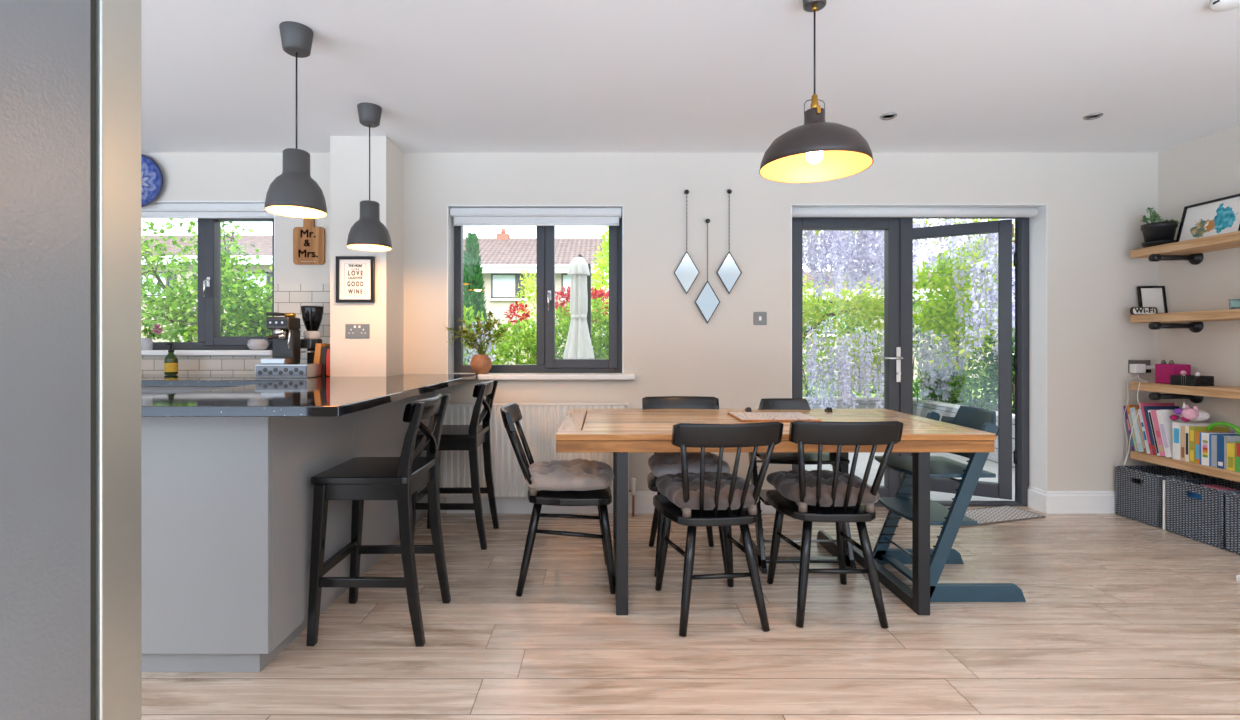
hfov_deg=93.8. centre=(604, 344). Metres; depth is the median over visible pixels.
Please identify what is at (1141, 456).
wall shelf
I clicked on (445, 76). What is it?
ceiling
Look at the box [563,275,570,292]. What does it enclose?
curtain
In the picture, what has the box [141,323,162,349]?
bud vase
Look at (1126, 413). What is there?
picture book
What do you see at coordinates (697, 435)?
dining chair
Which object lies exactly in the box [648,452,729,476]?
seat cushion
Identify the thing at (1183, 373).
figure
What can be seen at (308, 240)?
sign
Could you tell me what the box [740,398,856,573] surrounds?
dining chair
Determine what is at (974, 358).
shrub
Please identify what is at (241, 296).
shrub
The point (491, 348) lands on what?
bush
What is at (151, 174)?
wall plate
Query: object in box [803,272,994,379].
house
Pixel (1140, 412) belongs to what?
picture book
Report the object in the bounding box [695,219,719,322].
mirror
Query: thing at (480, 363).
potted plant
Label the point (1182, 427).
picture book
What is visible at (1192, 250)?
wall shelf
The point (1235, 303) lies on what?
glass dish
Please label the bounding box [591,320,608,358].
shrub
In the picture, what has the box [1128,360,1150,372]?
wall socket
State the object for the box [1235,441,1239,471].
picture book
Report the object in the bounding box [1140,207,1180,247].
succulent pot
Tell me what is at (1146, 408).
picture book
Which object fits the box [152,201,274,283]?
trim
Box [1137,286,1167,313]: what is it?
framed photo
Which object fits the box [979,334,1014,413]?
shrub
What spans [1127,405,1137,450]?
picture book
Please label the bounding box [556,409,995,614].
dining table
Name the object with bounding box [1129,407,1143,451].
picture book
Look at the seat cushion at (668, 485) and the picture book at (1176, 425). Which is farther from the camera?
the picture book at (1176, 425)
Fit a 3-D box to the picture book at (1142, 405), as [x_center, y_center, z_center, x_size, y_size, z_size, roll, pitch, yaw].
[3.554,0.532,3.698,0.206,0.321,0.091,0,0,0]
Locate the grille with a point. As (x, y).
(448, 403)
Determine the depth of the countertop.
2.26 m
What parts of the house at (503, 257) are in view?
pane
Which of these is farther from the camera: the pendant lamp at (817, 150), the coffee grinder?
the coffee grinder
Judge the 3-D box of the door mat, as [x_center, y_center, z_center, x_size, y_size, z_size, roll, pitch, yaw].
[2.460,1.114,3.775,0.750,0.010,0.260,0,0,-17]
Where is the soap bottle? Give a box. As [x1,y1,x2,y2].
[164,343,177,374]
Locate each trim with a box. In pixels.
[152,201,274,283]
[447,205,622,373]
[791,204,1046,490]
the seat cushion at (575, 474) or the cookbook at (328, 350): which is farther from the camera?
the cookbook at (328, 350)
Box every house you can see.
[141,236,271,341]
[463,228,603,364]
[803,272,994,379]
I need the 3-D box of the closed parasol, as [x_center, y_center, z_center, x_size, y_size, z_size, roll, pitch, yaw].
[-0.225,0.129,6.125,0.650,2.143,0.650,0,0,0]
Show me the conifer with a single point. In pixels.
(472, 271)
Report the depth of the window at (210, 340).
4.00 m
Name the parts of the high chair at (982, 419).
tie rod, panel, seat, backrest, panel, backrest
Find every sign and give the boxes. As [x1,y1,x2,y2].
[293,218,324,264]
[1130,307,1157,314]
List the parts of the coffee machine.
handle, control panel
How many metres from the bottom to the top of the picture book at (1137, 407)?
0.301 m
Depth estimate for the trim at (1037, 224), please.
3.93 m
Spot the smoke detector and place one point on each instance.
(1214, 5)
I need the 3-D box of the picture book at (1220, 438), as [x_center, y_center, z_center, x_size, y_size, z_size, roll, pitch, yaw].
[3.551,0.600,3.252,0.201,0.184,0.036,0,0,0]
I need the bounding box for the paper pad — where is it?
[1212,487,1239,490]
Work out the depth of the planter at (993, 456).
5.94 m
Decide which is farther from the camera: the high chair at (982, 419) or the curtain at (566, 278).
the curtain at (566, 278)
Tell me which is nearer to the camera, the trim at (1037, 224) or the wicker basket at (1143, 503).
the wicker basket at (1143, 503)
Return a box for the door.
[792,217,1028,505]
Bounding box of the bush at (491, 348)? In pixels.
[463,304,511,364]
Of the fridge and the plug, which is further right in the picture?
the plug
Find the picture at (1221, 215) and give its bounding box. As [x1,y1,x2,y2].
[1176,194,1239,241]
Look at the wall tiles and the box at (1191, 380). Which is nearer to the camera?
the box at (1191, 380)
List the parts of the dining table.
leg frame, leg frame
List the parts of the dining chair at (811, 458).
panel, backrest, seat, tie rod, panel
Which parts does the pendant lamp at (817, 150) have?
bulb, cord, lamp shade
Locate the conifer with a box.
[463,232,488,364]
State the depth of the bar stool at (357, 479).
2.17 m
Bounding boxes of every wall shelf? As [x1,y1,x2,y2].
[1130,231,1239,264]
[1130,309,1239,332]
[1130,382,1239,402]
[1130,451,1239,481]
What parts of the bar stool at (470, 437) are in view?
leg, leg, seat, seat frame, leg, rail, leg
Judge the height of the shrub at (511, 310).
1.954 m
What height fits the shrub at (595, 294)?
2.210 m
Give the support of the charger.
attached to the wall socket at (1147, 362)
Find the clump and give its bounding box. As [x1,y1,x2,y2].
[914,361,974,405]
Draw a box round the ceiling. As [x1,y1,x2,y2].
[141,0,1239,152]
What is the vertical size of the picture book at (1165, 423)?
0.291 m
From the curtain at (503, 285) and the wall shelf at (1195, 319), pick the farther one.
the curtain at (503, 285)
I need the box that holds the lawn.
[803,376,1012,403]
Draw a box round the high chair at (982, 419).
[873,406,1025,601]
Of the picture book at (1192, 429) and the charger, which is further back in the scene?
the charger
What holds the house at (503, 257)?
on the lawn
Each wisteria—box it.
[803,219,1014,299]
[803,269,922,408]
[913,219,1014,413]
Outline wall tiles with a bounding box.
[141,284,329,373]
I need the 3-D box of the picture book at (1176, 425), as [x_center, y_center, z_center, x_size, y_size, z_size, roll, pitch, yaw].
[3.551,0.581,3.503,0.201,0.222,0.048,0,0,0]
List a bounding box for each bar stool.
[306,393,450,646]
[412,379,498,549]
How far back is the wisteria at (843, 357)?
7.17 m
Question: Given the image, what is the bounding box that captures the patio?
[805,452,1014,500]
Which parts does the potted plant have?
stem, pot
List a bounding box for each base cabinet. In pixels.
[141,386,236,396]
[141,391,435,671]
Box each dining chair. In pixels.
[500,403,615,596]
[642,396,725,576]
[653,421,783,636]
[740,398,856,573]
[765,420,902,628]
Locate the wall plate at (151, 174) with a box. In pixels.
[141,154,162,206]
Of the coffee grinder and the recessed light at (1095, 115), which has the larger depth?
the coffee grinder
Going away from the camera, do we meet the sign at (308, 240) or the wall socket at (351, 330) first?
the wall socket at (351, 330)
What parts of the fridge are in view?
door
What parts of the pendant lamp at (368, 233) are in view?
lamp shade, cord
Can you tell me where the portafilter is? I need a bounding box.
[266,312,295,316]
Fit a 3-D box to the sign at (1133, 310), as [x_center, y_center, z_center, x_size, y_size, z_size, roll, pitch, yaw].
[3.506,-0.221,3.774,0.168,0.051,0.014,0,0,2]
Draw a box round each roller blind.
[141,203,273,217]
[450,208,621,225]
[792,207,1037,216]
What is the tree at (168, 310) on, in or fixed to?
on the patio
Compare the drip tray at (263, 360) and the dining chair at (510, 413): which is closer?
the dining chair at (510, 413)
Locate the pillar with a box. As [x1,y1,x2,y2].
[330,136,403,376]
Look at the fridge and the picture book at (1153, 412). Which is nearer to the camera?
the fridge
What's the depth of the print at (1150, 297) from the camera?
3.82 m
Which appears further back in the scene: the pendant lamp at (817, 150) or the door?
the door
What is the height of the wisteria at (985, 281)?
2.230 m
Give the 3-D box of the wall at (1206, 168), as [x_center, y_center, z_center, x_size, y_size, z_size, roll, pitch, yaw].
[3.837,-0.082,1.470,0.300,2.403,5.340,0,0,0]
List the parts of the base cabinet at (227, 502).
panel, panel, panel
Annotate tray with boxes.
[260,358,291,363]
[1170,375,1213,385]
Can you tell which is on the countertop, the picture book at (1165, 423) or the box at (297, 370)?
the box at (297, 370)
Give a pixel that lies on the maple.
(947, 326)
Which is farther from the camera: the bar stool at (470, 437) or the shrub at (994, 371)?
the shrub at (994, 371)
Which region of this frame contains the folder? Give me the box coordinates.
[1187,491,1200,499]
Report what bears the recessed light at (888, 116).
in the ceiling
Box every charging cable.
[1123,373,1145,463]
[1124,373,1147,464]
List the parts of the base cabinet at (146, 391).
cabinet door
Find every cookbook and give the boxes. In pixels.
[314,343,329,362]
[320,346,329,375]
[326,349,329,375]
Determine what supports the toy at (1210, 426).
on the picture book at (1197, 433)
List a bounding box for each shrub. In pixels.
[226,296,271,335]
[481,319,562,364]
[504,301,530,362]
[515,269,536,364]
[532,298,608,361]
[536,286,608,323]
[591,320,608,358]
[803,280,882,396]
[833,288,974,397]
[945,360,997,408]
[959,250,1012,404]
[973,324,1014,397]
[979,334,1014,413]
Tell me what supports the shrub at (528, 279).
on the lawn
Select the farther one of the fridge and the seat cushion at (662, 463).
the seat cushion at (662, 463)
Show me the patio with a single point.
(863, 457)
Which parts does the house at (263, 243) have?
pane, pane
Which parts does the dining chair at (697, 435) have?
leg, leg, seat, rail, leg, leg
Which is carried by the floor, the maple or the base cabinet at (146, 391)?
the base cabinet at (146, 391)
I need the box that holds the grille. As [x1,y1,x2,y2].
[448,403,627,404]
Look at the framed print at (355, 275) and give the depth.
3.55 m
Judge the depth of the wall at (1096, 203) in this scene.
3.87 m
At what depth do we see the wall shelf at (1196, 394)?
3.51 m
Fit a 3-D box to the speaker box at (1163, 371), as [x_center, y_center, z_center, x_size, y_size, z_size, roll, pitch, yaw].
[3.558,0.168,3.635,0.116,0.149,0.120,0,0,0]
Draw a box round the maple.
[913,236,1012,403]
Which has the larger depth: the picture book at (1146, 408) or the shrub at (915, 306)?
the shrub at (915, 306)
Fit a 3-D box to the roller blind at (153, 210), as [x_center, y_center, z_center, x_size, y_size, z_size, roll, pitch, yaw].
[-2.875,-0.906,3.932,1.330,0.093,0.081,0,0,0]
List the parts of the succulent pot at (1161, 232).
pot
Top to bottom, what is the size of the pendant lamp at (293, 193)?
0.743 m
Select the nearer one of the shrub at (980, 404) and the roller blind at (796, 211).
the roller blind at (796, 211)
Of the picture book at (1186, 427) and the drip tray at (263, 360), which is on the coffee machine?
the drip tray at (263, 360)
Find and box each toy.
[1170,401,1209,421]
[1206,422,1239,434]
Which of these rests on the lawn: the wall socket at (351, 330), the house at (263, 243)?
the house at (263, 243)
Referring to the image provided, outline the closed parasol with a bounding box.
[563,254,594,358]
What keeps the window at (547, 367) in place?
in the wall at (1096, 203)
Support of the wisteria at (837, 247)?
on the patio
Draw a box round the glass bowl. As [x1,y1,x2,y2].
[247,339,268,349]
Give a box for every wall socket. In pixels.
[345,324,368,337]
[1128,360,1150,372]
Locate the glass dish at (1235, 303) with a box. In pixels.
[1228,299,1239,308]
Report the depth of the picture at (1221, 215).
3.44 m
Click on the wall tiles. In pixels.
(288, 298)
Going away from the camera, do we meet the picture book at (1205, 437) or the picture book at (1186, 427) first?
the picture book at (1205, 437)
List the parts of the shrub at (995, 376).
stem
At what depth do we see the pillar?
3.56 m
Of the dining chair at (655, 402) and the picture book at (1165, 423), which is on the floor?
the dining chair at (655, 402)
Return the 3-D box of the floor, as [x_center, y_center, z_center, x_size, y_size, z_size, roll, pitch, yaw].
[-0.607,1.170,1.460,9.187,0.100,5.320,0,0,0]
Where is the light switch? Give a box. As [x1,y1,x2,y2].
[754,312,766,324]
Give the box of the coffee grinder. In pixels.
[300,306,323,362]
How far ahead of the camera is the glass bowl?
3.84 m
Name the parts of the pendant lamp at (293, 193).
lamp shade, cord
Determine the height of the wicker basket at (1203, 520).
0.322 m
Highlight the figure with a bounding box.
[1180,370,1186,383]
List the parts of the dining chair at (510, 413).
rail, leg, seat, leg, leg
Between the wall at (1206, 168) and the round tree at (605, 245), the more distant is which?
the round tree at (605, 245)
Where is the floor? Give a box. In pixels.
[141,506,1239,719]
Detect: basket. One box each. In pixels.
[284,313,295,316]
[1115,466,1209,527]
[1166,477,1239,548]
[1225,492,1239,554]
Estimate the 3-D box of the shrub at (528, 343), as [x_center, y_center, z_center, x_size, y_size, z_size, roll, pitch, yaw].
[-1.169,0.410,8.293,1.408,1.586,1.187,0,0,0]
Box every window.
[141,218,273,354]
[451,215,634,379]
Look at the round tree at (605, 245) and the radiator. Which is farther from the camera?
the round tree at (605, 245)
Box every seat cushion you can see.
[524,458,613,495]
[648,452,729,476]
[656,471,758,517]
[766,469,879,512]
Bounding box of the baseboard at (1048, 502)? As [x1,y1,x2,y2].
[447,485,1115,513]
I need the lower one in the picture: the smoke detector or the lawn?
the lawn
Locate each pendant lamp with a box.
[264,21,326,217]
[347,102,391,250]
[759,0,872,182]
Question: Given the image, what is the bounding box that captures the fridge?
[0,0,140,719]
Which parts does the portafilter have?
handle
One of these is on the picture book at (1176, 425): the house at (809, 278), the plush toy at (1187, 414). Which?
the plush toy at (1187, 414)
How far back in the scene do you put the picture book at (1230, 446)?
3.20 m
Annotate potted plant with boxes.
[444,311,510,373]
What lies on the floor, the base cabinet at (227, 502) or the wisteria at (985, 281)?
the base cabinet at (227, 502)
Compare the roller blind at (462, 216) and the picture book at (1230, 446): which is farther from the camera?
the roller blind at (462, 216)
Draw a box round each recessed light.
[880,113,896,119]
[1083,113,1102,119]
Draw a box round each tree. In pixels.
[141,218,271,341]
[591,226,608,326]
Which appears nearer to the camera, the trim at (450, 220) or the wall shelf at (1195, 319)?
the wall shelf at (1195, 319)
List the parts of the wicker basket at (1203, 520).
panel, panel, panel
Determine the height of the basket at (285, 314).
0.025 m
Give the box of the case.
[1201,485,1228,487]
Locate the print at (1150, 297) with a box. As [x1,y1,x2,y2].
[1141,288,1164,312]
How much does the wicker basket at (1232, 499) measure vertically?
0.322 m
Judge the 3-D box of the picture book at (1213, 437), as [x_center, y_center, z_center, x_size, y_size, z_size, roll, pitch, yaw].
[3.552,0.602,3.287,0.201,0.180,0.030,0,0,0]
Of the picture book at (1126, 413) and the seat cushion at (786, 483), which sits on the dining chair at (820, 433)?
the seat cushion at (786, 483)
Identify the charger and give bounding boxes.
[1129,364,1145,373]
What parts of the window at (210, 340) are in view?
sill, handle, sash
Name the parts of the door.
handle, frame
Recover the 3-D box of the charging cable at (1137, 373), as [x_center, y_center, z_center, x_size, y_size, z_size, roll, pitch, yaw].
[3.464,0.482,3.765,0.175,0.594,0.082,0,0,-26]
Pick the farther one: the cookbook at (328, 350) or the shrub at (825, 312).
the shrub at (825, 312)
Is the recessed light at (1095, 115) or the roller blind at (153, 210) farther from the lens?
the roller blind at (153, 210)
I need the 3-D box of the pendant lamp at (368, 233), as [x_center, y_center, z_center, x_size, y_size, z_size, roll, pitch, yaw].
[-1.270,-0.903,3.130,0.226,0.759,0.226,0,0,0]
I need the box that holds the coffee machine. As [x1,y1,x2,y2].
[260,317,299,363]
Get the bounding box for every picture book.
[1124,406,1134,450]
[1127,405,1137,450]
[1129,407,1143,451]
[1135,405,1146,452]
[1138,409,1149,453]
[1140,403,1174,453]
[1143,406,1178,454]
[1148,410,1159,455]
[1151,410,1164,455]
[1156,410,1196,456]
[1173,422,1210,459]
[1181,426,1184,460]
[1185,426,1188,461]
[1189,426,1228,462]
[1195,431,1229,463]
[1200,432,1237,465]
[1211,435,1216,467]
[1217,435,1239,468]
[1224,436,1239,469]
[1227,443,1234,470]
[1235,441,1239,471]
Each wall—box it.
[141,153,1157,512]
[1158,124,1239,482]
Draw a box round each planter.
[803,397,972,408]
[913,398,966,420]
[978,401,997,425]
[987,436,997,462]
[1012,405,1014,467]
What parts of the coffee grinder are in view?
lid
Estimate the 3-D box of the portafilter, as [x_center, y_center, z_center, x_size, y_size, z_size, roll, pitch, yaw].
[-1.942,-0.181,3.479,0.158,0.029,0.063,0,0,-27]
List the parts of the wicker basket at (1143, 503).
panel, panel, panel, panel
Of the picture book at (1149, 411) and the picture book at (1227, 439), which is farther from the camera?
the picture book at (1149, 411)
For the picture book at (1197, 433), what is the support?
on the wall shelf at (1141, 456)
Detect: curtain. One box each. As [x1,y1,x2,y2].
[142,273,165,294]
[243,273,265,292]
[493,275,514,296]
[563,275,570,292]
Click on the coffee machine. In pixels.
(285, 336)
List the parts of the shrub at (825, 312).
stem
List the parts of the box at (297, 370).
drawer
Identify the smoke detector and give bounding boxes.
[1209,0,1239,11]
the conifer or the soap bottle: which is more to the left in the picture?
the soap bottle
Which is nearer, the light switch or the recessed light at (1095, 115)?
the recessed light at (1095, 115)
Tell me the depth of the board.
3.51 m
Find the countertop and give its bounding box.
[141,374,477,416]
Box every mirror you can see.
[674,190,699,293]
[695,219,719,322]
[716,189,741,293]
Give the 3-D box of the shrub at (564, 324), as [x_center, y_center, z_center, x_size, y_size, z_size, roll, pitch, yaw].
[-0.323,0.265,8.105,1.401,1.876,1.224,0,0,0]
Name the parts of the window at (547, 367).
sill, handle, sash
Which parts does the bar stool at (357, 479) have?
leg, leg, seat, seat frame, leg, rail, leg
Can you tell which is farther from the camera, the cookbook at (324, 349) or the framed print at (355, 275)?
the cookbook at (324, 349)
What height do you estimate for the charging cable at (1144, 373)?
0.603 m
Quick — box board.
[1163,480,1165,529]
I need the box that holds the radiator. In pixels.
[440,403,635,516]
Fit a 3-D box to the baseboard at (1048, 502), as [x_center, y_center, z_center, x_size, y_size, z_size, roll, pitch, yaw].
[1.319,1.046,3.934,4.737,0.147,0.171,0,0,0]
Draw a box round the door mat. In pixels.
[960,506,1045,527]
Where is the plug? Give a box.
[1146,365,1154,372]
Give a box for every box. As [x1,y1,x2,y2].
[255,363,321,377]
[1155,360,1190,383]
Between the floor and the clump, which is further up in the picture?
the clump
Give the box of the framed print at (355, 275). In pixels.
[336,256,374,302]
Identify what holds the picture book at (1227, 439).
on the wall shelf at (1141, 456)
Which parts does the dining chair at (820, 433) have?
leg, leg, seat, leg, rail, leg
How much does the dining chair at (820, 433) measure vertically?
0.831 m
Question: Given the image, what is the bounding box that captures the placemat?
[728,412,821,421]
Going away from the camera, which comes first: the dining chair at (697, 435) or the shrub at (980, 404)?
the dining chair at (697, 435)
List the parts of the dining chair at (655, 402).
seat, leg, leg, rail, leg, leg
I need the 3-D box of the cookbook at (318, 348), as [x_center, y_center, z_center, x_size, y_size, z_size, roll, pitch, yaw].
[-1.777,0.091,3.642,0.058,0.203,0.136,0,0,0]
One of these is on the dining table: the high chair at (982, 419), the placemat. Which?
the placemat

